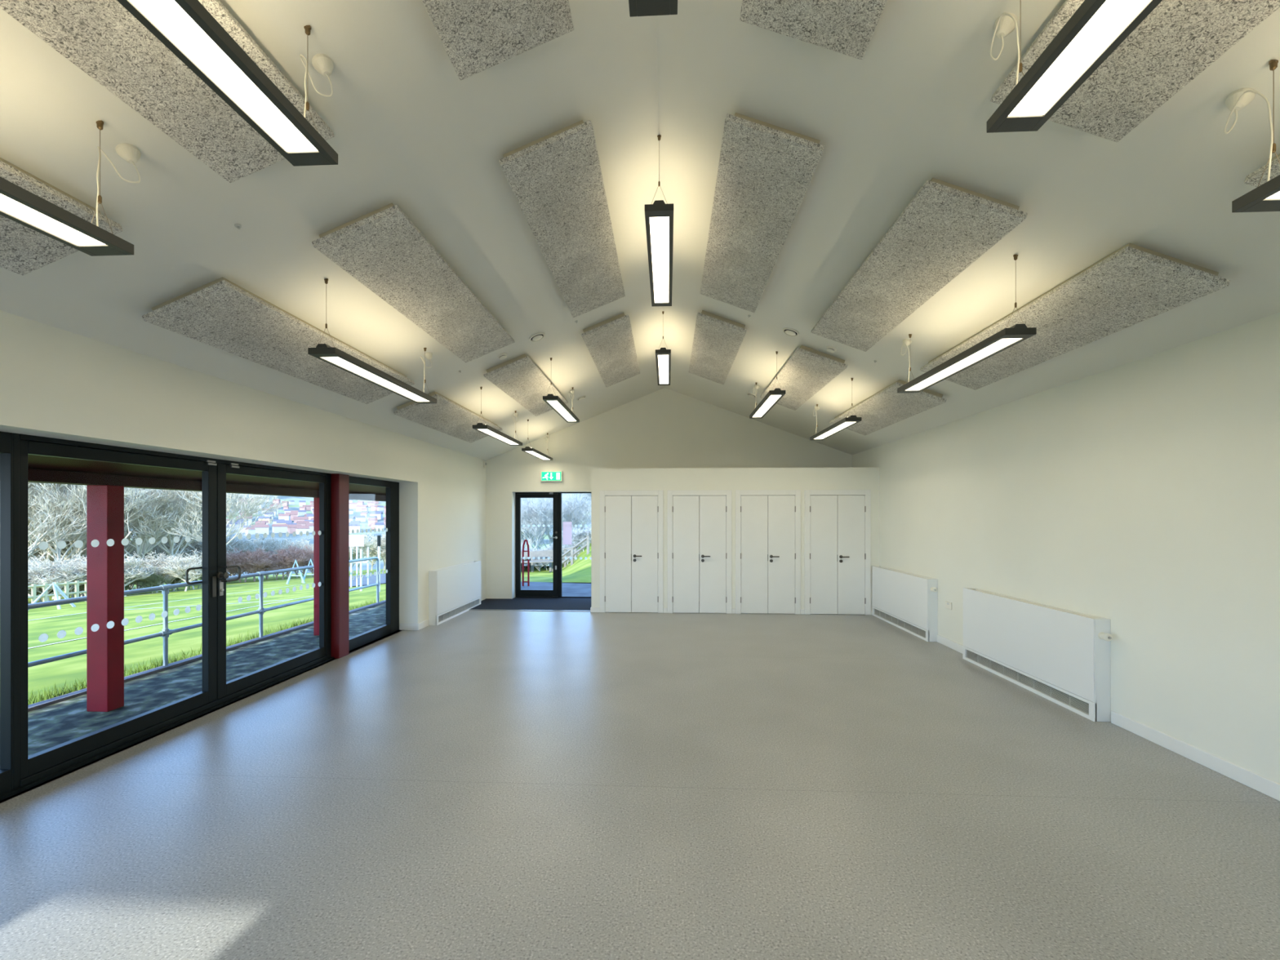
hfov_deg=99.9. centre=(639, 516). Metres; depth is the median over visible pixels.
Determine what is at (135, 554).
shrub
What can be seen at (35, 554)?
thicket
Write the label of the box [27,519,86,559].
bare tree
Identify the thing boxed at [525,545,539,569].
bush
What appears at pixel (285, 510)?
house
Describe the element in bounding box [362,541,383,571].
shrub
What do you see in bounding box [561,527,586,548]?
bush
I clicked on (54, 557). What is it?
bare tree
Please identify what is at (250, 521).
house
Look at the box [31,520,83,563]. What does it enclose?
bare tree
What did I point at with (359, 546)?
shrub
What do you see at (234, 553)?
shrub
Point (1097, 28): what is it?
pendant lamp
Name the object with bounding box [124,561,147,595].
bush
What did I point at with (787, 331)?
smoke detector
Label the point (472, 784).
floor
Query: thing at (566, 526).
paper notice
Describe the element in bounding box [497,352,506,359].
smoke detector
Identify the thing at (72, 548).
bare tree
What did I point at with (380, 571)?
pitch markings
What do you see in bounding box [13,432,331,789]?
door
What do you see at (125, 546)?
thicket
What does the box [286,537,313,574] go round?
shrub
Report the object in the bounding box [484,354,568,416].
acoustic panel
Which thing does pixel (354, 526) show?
house
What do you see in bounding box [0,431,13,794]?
window
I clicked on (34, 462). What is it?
ceiling
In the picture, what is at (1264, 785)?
baseboard
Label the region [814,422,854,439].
diffuser
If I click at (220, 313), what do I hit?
acoustic panel
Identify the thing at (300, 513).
house
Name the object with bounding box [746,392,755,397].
valve
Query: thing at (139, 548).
bare tree
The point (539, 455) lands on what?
diffuser
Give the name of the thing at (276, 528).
house
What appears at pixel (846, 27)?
acoustic panel
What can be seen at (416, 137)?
ceiling
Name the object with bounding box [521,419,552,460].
pendant lamp
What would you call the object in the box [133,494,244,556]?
bare tree
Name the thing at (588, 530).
bush
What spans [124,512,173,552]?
bare tree
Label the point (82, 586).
bush
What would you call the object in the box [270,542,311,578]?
shrub
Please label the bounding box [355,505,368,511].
house
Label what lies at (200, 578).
bush
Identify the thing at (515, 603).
entrance mat
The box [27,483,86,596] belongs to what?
bare tree
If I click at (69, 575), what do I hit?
shrub
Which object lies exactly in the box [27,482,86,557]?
bare tree
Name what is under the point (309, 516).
house
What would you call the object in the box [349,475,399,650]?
window
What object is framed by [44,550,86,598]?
shrub
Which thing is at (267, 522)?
house
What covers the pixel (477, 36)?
acoustic panel
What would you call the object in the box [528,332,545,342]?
valve
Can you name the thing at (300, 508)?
house
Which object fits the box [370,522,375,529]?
house
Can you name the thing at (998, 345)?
diffuser
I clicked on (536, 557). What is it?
bush
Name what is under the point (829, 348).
smoke detector
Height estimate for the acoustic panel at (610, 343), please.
0.278 m
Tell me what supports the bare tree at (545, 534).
on the grass bank
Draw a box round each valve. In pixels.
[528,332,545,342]
[576,395,586,400]
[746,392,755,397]
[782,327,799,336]
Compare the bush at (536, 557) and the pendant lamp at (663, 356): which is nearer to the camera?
the pendant lamp at (663, 356)
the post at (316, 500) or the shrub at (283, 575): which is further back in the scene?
the shrub at (283, 575)
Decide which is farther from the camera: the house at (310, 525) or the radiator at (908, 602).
the house at (310, 525)
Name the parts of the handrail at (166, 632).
rail post, rail, rail post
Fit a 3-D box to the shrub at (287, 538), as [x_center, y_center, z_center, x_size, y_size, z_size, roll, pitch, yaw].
[-32.318,3.737,49.575,3.829,3.778,3.727,0,0,-19]
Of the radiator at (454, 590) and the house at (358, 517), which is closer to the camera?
the radiator at (454, 590)
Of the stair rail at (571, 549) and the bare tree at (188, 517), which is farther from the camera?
the bare tree at (188, 517)
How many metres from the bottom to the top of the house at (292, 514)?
10.354 m
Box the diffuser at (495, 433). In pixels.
[479,429,518,444]
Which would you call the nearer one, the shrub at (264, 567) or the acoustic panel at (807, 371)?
the acoustic panel at (807, 371)
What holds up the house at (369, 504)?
on the hillside
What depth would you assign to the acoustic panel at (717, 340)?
6.68 m
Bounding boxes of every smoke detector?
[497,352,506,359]
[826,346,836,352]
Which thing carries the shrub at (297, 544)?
on the field
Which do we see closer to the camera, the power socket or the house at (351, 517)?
the power socket
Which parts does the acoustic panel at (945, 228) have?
batten frame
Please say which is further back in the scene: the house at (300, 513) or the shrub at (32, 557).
the house at (300, 513)
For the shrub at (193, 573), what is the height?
2.414 m
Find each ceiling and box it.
[0,0,1279,460]
[27,454,386,495]
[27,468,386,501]
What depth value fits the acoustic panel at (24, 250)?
2.42 m
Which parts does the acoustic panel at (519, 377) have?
batten frame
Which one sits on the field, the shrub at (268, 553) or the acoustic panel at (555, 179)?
the shrub at (268, 553)
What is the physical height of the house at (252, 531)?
6.921 m
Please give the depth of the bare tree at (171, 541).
35.67 m
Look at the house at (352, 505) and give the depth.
842.02 m
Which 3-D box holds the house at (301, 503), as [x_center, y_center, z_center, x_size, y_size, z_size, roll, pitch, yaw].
[-555.522,-21.728,885.551,9.021,9.605,6.811,0,0,-40]
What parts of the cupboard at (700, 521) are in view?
cupboard door, cupboard door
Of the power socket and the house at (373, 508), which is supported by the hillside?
the house at (373, 508)
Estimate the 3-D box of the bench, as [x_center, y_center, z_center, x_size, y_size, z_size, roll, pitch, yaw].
[-4.331,1.836,22.090,1.800,0.900,0.580,0,0,-17]
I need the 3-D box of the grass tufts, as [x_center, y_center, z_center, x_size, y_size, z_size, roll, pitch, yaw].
[-6.156,1.842,7.675,0.875,0.260,8.341,0,0,3]
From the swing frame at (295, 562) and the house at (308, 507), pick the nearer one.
the swing frame at (295, 562)
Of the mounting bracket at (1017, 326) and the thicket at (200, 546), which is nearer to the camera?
the mounting bracket at (1017, 326)
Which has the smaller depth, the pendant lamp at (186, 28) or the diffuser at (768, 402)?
the pendant lamp at (186, 28)
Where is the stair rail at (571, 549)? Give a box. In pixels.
[561,535,589,565]
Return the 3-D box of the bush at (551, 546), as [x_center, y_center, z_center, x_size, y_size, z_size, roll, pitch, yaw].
[-4.059,1.943,26.078,1.511,1.598,1.780,0,0,-20]
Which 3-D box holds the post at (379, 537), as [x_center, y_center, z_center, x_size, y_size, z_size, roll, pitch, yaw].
[-7.854,1.560,16.196,0.100,2.000,0.095,0,0,3]
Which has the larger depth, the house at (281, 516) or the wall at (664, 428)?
the house at (281, 516)
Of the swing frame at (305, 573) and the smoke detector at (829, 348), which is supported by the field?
the swing frame at (305, 573)
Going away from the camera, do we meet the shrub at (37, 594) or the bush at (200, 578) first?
the shrub at (37, 594)
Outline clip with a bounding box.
[234,223,241,229]
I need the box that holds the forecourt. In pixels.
[520,582,591,595]
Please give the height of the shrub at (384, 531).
4.299 m
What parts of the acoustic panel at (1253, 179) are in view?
batten frame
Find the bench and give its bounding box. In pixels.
[520,550,553,571]
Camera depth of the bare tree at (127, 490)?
30.40 m
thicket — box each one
[28,539,86,564]
[69,545,136,560]
[84,538,163,561]
[141,531,177,559]
[143,530,201,560]
[174,542,227,580]
[192,533,248,558]
[226,532,269,573]
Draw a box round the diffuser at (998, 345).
[906,338,1020,390]
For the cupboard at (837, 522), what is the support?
on the floor
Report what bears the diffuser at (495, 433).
attached to the pendant lamp at (486, 429)
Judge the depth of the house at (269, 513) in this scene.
643.24 m
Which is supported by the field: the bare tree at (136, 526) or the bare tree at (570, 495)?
the bare tree at (136, 526)
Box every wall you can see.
[0,310,485,630]
[485,387,852,599]
[591,466,879,613]
[852,311,1279,783]
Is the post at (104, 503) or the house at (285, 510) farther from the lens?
the house at (285, 510)
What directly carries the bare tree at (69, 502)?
on the field
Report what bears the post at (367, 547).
on the car park
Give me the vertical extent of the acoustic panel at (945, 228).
0.270 m
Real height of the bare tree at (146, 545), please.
10.072 m
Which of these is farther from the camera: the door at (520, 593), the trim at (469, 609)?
the door at (520, 593)
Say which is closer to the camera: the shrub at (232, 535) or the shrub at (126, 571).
the shrub at (126, 571)
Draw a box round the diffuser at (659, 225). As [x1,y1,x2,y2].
[649,216,669,302]
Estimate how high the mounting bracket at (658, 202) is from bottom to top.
0.024 m
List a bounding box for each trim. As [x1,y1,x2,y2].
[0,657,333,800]
[27,481,375,501]
[27,600,386,711]
[469,608,590,611]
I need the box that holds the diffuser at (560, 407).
[546,400,576,421]
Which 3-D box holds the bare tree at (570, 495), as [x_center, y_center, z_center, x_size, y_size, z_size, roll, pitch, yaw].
[-5.079,0.648,36.149,3.770,5.387,4.942,0,0,37]
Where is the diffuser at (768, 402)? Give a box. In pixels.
[752,395,781,417]
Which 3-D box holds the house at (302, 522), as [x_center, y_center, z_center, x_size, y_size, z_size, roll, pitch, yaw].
[-340.457,8.363,543.638,5.849,8.248,10.627,0,0,42]
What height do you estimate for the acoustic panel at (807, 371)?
0.270 m
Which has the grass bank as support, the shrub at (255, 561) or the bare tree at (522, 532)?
the bare tree at (522, 532)
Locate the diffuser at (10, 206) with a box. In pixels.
[0,193,105,245]
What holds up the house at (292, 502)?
on the hillside
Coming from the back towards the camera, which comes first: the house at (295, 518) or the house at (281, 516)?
the house at (281, 516)
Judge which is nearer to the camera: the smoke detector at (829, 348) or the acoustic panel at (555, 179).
the acoustic panel at (555, 179)
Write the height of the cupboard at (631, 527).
2.040 m
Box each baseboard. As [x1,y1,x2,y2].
[400,618,428,630]
[590,607,871,614]
[937,634,1279,800]
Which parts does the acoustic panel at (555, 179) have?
batten frame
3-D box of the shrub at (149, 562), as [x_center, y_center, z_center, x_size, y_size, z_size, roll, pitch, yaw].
[-26.811,3.179,30.267,2.652,2.381,2.251,0,0,-26]
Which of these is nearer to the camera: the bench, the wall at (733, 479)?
the wall at (733, 479)
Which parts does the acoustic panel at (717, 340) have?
batten frame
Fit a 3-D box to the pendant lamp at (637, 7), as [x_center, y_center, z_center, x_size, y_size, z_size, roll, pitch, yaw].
[0.016,-2.203,1.381,0.185,0.515,1.700,0,0,3]
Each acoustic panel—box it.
[0,0,334,182]
[0,157,123,275]
[142,276,414,404]
[311,203,515,362]
[393,391,502,443]
[422,0,573,80]
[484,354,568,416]
[498,120,625,317]
[581,312,639,386]
[688,310,746,385]
[700,112,825,312]
[739,0,887,59]
[760,345,847,410]
[810,177,1027,351]
[830,379,946,435]
[920,243,1230,390]
[991,0,1279,142]
[1244,153,1279,186]
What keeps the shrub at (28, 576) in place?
on the field
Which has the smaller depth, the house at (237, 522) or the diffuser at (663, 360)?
the diffuser at (663, 360)
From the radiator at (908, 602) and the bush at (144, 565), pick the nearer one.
the radiator at (908, 602)
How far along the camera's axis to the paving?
5.88 m
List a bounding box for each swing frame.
[286,560,305,584]
[301,559,313,582]
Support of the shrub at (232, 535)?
on the field
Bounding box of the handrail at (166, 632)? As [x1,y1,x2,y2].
[27,556,379,667]
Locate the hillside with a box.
[124,493,591,576]
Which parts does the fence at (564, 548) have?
post, post, rail, post, post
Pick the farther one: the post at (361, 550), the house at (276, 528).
the house at (276, 528)
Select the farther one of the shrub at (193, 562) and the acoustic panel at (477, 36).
the shrub at (193, 562)
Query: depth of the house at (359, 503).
863.46 m
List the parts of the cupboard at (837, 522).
cupboard door, cupboard door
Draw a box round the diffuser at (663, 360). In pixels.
[657,355,668,383]
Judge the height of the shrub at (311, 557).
2.294 m
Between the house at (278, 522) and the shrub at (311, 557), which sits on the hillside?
the house at (278, 522)
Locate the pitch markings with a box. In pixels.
[27,570,381,648]
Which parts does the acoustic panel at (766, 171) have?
batten frame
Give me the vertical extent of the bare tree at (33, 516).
7.996 m
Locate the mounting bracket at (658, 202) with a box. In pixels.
[653,200,665,204]
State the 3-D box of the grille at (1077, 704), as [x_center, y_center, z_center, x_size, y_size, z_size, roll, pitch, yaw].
[3.620,1.524,5.135,0.033,0.116,1.810,0,0,3]
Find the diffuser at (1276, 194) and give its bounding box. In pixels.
[1266,191,1279,198]
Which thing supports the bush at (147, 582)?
on the field
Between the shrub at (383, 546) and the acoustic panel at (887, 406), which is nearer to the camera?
the acoustic panel at (887, 406)
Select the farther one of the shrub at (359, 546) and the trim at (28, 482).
the shrub at (359, 546)
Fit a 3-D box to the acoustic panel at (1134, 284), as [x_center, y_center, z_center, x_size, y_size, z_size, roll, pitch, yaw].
[2.945,-1.365,4.069,0.539,0.268,2.370,0,0,3]
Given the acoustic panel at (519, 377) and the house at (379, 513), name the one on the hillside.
the house at (379, 513)
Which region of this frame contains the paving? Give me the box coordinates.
[27,602,386,755]
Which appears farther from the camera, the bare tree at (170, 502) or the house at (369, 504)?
the house at (369, 504)
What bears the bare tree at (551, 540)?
on the grass bank
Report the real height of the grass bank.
3.443 m
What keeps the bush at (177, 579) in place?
on the field
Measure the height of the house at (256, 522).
9.502 m
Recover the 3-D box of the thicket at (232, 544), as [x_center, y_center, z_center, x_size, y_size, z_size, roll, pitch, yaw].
[-33.522,3.141,42.414,4.301,4.361,4.419,0,0,-25]
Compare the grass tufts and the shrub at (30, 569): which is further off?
the shrub at (30, 569)
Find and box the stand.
[522,539,529,586]
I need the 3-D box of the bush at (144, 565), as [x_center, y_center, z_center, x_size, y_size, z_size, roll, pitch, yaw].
[-27.468,3.468,30.421,1.887,1.862,1.836,0,0,2]
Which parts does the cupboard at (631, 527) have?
cupboard door, cupboard door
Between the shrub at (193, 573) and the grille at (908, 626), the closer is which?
the grille at (908, 626)
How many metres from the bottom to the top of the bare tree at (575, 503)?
4.322 m
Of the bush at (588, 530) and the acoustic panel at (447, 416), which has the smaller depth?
the acoustic panel at (447, 416)
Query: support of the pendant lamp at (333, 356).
hanging from the ceiling at (416, 137)
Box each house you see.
[227,520,244,531]
[237,515,252,524]
[238,524,251,533]
[244,527,255,535]
[250,524,269,534]
[254,521,266,524]
[257,520,268,524]
[258,516,271,523]
[264,511,274,519]
[271,524,288,533]
[272,498,280,503]
[272,519,284,524]
[276,520,292,524]
[278,513,290,519]
[281,501,288,506]
[284,509,290,513]
[285,512,297,520]
[287,524,301,533]
[288,500,294,504]
[293,516,308,523]
[295,525,310,534]
[296,520,309,525]
[297,510,306,515]
[298,500,306,506]
[299,506,306,510]
[302,505,311,510]
[305,523,313,533]
[306,514,313,519]
[349,502,357,508]
[349,509,353,514]
[349,515,355,522]
[349,522,359,533]
[354,515,365,521]
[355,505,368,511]
[356,501,364,505]
[360,512,368,517]
[367,502,374,506]
[368,517,377,526]
[369,511,382,519]
[370,505,377,511]
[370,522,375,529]
[374,522,384,531]
[377,505,383,511]
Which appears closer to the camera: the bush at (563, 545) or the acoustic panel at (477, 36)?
the acoustic panel at (477, 36)
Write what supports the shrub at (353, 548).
on the field
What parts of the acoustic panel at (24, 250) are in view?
batten frame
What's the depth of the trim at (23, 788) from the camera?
3.83 m
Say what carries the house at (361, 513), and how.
on the hillside
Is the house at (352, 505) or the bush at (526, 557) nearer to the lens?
the bush at (526, 557)
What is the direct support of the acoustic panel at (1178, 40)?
attached to the ceiling at (416, 137)
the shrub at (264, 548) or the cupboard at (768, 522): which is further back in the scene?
the shrub at (264, 548)
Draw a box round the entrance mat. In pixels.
[471,596,591,610]
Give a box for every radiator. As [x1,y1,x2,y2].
[428,560,480,625]
[871,565,937,641]
[962,587,1112,721]
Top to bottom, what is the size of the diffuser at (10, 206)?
0.014 m
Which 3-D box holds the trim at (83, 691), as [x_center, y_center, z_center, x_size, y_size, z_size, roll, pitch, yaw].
[-6.055,1.935,1.314,0.110,0.230,30.000,0,0,3]
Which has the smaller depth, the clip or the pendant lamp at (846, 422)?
the clip
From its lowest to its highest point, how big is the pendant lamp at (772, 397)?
0.518 m
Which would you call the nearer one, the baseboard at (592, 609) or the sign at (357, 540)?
the baseboard at (592, 609)
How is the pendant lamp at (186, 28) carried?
hanging from the ceiling at (416, 137)
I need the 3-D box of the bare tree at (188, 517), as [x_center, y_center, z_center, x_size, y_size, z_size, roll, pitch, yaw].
[-35.324,0.541,40.296,8.345,9.604,7.383,0,0,32]
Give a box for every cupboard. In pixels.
[600,490,662,613]
[667,489,731,613]
[735,489,800,613]
[804,489,871,614]
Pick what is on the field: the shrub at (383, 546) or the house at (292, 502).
the shrub at (383, 546)
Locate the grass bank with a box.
[520,537,591,582]
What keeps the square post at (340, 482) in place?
on the floor
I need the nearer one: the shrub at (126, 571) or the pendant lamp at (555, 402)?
the pendant lamp at (555, 402)
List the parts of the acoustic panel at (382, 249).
batten frame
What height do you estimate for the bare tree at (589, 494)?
4.818 m
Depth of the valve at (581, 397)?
8.69 m
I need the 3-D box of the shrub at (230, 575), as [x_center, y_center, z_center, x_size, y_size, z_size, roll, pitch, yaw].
[-31.899,3.939,42.064,2.922,2.622,2.479,0,0,15]
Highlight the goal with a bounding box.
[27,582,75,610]
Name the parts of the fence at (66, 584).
post, post, post, post, post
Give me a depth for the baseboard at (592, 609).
8.94 m
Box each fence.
[27,580,86,603]
[530,547,577,572]
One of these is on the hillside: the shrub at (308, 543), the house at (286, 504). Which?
the house at (286, 504)
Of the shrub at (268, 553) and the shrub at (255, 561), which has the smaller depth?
the shrub at (255, 561)
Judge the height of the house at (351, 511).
8.450 m
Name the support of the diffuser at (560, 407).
attached to the pendant lamp at (555, 402)
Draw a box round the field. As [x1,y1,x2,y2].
[27,559,526,702]
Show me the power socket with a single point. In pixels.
(948, 605)
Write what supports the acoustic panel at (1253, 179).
attached to the ceiling at (416, 137)
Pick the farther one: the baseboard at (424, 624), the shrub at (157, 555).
the shrub at (157, 555)
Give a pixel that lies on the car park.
(372, 580)
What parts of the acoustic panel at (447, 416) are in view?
batten frame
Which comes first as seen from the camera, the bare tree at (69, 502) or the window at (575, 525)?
the window at (575, 525)
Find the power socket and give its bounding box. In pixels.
[945,600,951,609]
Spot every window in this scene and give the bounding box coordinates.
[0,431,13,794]
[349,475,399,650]
[560,492,591,597]
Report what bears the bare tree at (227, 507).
on the field
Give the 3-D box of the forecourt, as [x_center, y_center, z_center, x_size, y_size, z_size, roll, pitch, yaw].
[2.117,1.745,11.922,13.000,0.210,2.770,0,0,3]
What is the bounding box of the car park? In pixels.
[349,573,386,586]
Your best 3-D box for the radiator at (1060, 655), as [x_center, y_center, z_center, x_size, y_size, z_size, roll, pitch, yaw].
[3.654,1.200,5.092,0.127,0.801,1.952,0,0,3]
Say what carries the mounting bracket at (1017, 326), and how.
on the pendant lamp at (1006, 338)
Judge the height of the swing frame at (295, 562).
1.378 m
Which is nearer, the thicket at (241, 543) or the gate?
the gate
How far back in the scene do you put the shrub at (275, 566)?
40.69 m
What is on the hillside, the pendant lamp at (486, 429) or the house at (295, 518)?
the house at (295, 518)
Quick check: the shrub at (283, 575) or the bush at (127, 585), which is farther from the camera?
the shrub at (283, 575)
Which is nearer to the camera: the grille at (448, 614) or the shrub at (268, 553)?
the grille at (448, 614)
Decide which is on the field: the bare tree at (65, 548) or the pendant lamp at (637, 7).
the bare tree at (65, 548)
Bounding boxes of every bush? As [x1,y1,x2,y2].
[63,572,86,591]
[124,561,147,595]
[131,573,172,593]
[137,564,173,586]
[161,577,183,591]
[192,561,201,588]
[520,546,534,568]
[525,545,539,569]
[529,549,549,571]
[537,547,548,570]
[540,541,570,561]
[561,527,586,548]
[561,544,581,564]
[572,526,591,551]
[579,525,591,542]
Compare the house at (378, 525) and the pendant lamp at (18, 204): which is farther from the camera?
the house at (378, 525)
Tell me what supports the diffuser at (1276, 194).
attached to the pendant lamp at (1266, 197)
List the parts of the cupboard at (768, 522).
cupboard door, cupboard door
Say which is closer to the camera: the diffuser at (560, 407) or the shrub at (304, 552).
the diffuser at (560, 407)
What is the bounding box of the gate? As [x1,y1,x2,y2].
[350,561,368,563]
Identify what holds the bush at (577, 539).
on the grass bank
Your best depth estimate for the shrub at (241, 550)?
39.39 m
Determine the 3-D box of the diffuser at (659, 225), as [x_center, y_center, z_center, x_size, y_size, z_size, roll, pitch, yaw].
[0.162,-1.958,4.197,0.127,0.014,1.409,0,0,3]
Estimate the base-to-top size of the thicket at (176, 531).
4.773 m
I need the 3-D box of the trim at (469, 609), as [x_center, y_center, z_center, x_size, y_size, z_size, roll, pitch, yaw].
[-1.879,1.593,9.156,2.104,0.013,0.025,0,0,3]
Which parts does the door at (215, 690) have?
handle, lock plate, lock plate, handle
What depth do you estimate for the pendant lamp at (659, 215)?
3.90 m
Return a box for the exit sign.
[541,471,562,481]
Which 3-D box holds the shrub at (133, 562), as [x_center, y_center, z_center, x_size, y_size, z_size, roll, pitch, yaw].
[-26.887,2.964,27.873,2.617,2.582,2.547,0,0,-5]
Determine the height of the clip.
0.026 m
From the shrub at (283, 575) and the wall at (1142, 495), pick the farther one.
the shrub at (283, 575)
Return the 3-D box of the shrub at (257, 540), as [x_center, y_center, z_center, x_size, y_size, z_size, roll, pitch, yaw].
[-35.297,3.674,50.198,4.873,4.374,4.135,0,0,-35]
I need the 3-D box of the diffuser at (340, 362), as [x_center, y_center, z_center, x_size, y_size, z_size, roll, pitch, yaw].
[-2.050,-1.082,4.311,0.127,0.014,1.409,0,0,3]
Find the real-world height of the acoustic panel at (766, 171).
0.271 m
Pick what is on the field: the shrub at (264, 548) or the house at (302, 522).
the shrub at (264, 548)
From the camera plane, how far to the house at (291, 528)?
468.54 m
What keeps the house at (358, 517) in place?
on the hillside
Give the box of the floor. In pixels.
[0,610,1279,959]
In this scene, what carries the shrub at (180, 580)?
on the field
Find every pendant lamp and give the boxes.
[0,120,141,256]
[116,0,337,166]
[307,278,436,404]
[472,386,522,445]
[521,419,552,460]
[542,357,579,422]
[628,0,677,17]
[644,134,673,306]
[655,311,671,385]
[749,351,785,418]
[809,377,861,439]
[897,254,1036,392]
[986,0,1162,133]
[1223,59,1279,212]
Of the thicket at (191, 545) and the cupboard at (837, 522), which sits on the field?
the thicket at (191, 545)
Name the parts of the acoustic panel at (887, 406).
batten frame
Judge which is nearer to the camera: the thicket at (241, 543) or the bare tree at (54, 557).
the bare tree at (54, 557)
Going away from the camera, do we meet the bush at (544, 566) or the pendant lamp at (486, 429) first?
the pendant lamp at (486, 429)
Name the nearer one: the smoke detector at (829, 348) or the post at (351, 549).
the smoke detector at (829, 348)
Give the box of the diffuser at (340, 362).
[322,356,429,401]
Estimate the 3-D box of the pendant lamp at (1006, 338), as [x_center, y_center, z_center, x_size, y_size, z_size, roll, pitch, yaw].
[2.382,-1.377,4.153,0.185,0.518,1.700,0,0,3]
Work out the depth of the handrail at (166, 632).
6.59 m
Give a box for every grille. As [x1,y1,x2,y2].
[438,599,479,622]
[874,608,925,637]
[966,649,1088,714]
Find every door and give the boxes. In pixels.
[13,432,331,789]
[515,492,559,597]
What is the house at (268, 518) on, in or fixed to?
on the hillside
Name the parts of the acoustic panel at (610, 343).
batten frame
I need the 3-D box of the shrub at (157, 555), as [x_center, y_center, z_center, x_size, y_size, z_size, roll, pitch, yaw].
[-26.905,3.109,30.863,2.372,2.508,2.794,0,0,-30]
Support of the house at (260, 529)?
on the hillside
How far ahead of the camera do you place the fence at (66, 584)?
23.71 m
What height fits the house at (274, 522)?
7.448 m
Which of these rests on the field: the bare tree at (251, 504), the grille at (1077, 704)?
the bare tree at (251, 504)
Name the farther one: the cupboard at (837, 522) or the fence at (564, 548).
the fence at (564, 548)
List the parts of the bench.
backrest, seat, leg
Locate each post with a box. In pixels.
[86,484,124,711]
[313,497,319,635]
[331,473,349,658]
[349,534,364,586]
[350,548,352,587]
[360,549,362,591]
[367,546,368,585]
[377,535,381,591]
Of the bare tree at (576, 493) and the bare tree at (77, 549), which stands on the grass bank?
the bare tree at (576, 493)
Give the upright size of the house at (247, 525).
6.943 m
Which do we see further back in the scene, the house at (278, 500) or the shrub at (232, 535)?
the house at (278, 500)
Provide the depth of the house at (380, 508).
754.96 m
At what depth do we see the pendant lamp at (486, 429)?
7.12 m
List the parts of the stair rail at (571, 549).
rail post, rail post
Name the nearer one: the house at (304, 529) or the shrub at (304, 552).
the shrub at (304, 552)
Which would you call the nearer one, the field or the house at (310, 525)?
the field
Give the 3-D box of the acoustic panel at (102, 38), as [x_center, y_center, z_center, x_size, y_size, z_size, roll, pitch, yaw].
[-1.745,-1.707,1.334,0.520,0.270,2.385,0,0,3]
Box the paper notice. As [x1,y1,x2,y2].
[562,521,572,544]
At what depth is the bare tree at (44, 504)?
28.93 m
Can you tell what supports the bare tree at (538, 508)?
on the grass bank
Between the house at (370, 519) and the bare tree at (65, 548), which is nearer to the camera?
the bare tree at (65, 548)
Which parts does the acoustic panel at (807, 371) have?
batten frame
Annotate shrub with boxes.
[27,551,57,603]
[27,556,86,601]
[27,557,86,599]
[27,558,59,602]
[27,572,39,593]
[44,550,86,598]
[67,560,142,579]
[124,551,158,594]
[124,552,159,596]
[136,552,187,592]
[144,551,186,584]
[155,549,201,591]
[171,562,195,589]
[172,553,201,591]
[226,535,270,579]
[226,547,255,582]
[226,547,273,582]
[226,553,236,582]
[227,545,277,582]
[237,533,279,578]
[240,532,300,578]
[251,558,279,580]
[262,547,277,579]
[264,552,290,579]
[266,551,302,579]
[268,537,313,577]
[269,537,311,577]
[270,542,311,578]
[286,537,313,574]
[292,543,313,575]
[300,554,313,577]
[349,531,377,573]
[349,546,368,573]
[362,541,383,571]
[366,529,386,570]
[373,531,386,554]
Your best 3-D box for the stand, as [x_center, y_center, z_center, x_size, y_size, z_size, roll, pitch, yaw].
[-2.686,1.079,12.655,0.174,1.102,0.044,0,0,3]
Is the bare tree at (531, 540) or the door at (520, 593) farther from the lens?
the bare tree at (531, 540)
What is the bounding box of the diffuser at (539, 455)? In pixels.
[526,451,548,459]
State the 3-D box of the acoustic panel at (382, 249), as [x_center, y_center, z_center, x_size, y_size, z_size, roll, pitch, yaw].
[-1.592,-1.707,4.303,0.520,0.270,2.370,0,0,3]
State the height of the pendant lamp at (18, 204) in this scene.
0.518 m
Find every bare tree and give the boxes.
[27,482,86,553]
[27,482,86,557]
[27,482,141,564]
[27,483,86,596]
[27,484,140,599]
[27,515,71,564]
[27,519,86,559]
[27,530,84,595]
[28,524,86,564]
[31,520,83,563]
[33,483,183,538]
[57,488,189,556]
[61,488,201,586]
[124,488,229,590]
[124,489,231,588]
[124,502,186,589]
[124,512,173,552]
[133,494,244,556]
[148,506,227,585]
[160,517,235,555]
[161,489,291,587]
[520,497,570,569]
[520,497,573,566]
[520,502,547,550]
[523,507,552,568]
[529,493,580,547]
[530,494,591,540]
[550,493,591,560]
[562,493,589,529]
[579,493,591,519]
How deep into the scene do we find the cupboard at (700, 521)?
8.92 m
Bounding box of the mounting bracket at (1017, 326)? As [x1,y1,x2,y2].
[1009,324,1026,328]
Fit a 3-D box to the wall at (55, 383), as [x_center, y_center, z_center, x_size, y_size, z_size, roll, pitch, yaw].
[-3.455,0.245,4.744,0.350,2.710,12.120,0,0,3]
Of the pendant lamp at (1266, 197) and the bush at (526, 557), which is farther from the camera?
the bush at (526, 557)
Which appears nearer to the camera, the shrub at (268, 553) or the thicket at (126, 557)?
the thicket at (126, 557)
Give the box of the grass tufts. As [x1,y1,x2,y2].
[27,598,382,705]
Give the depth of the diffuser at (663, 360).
7.12 m

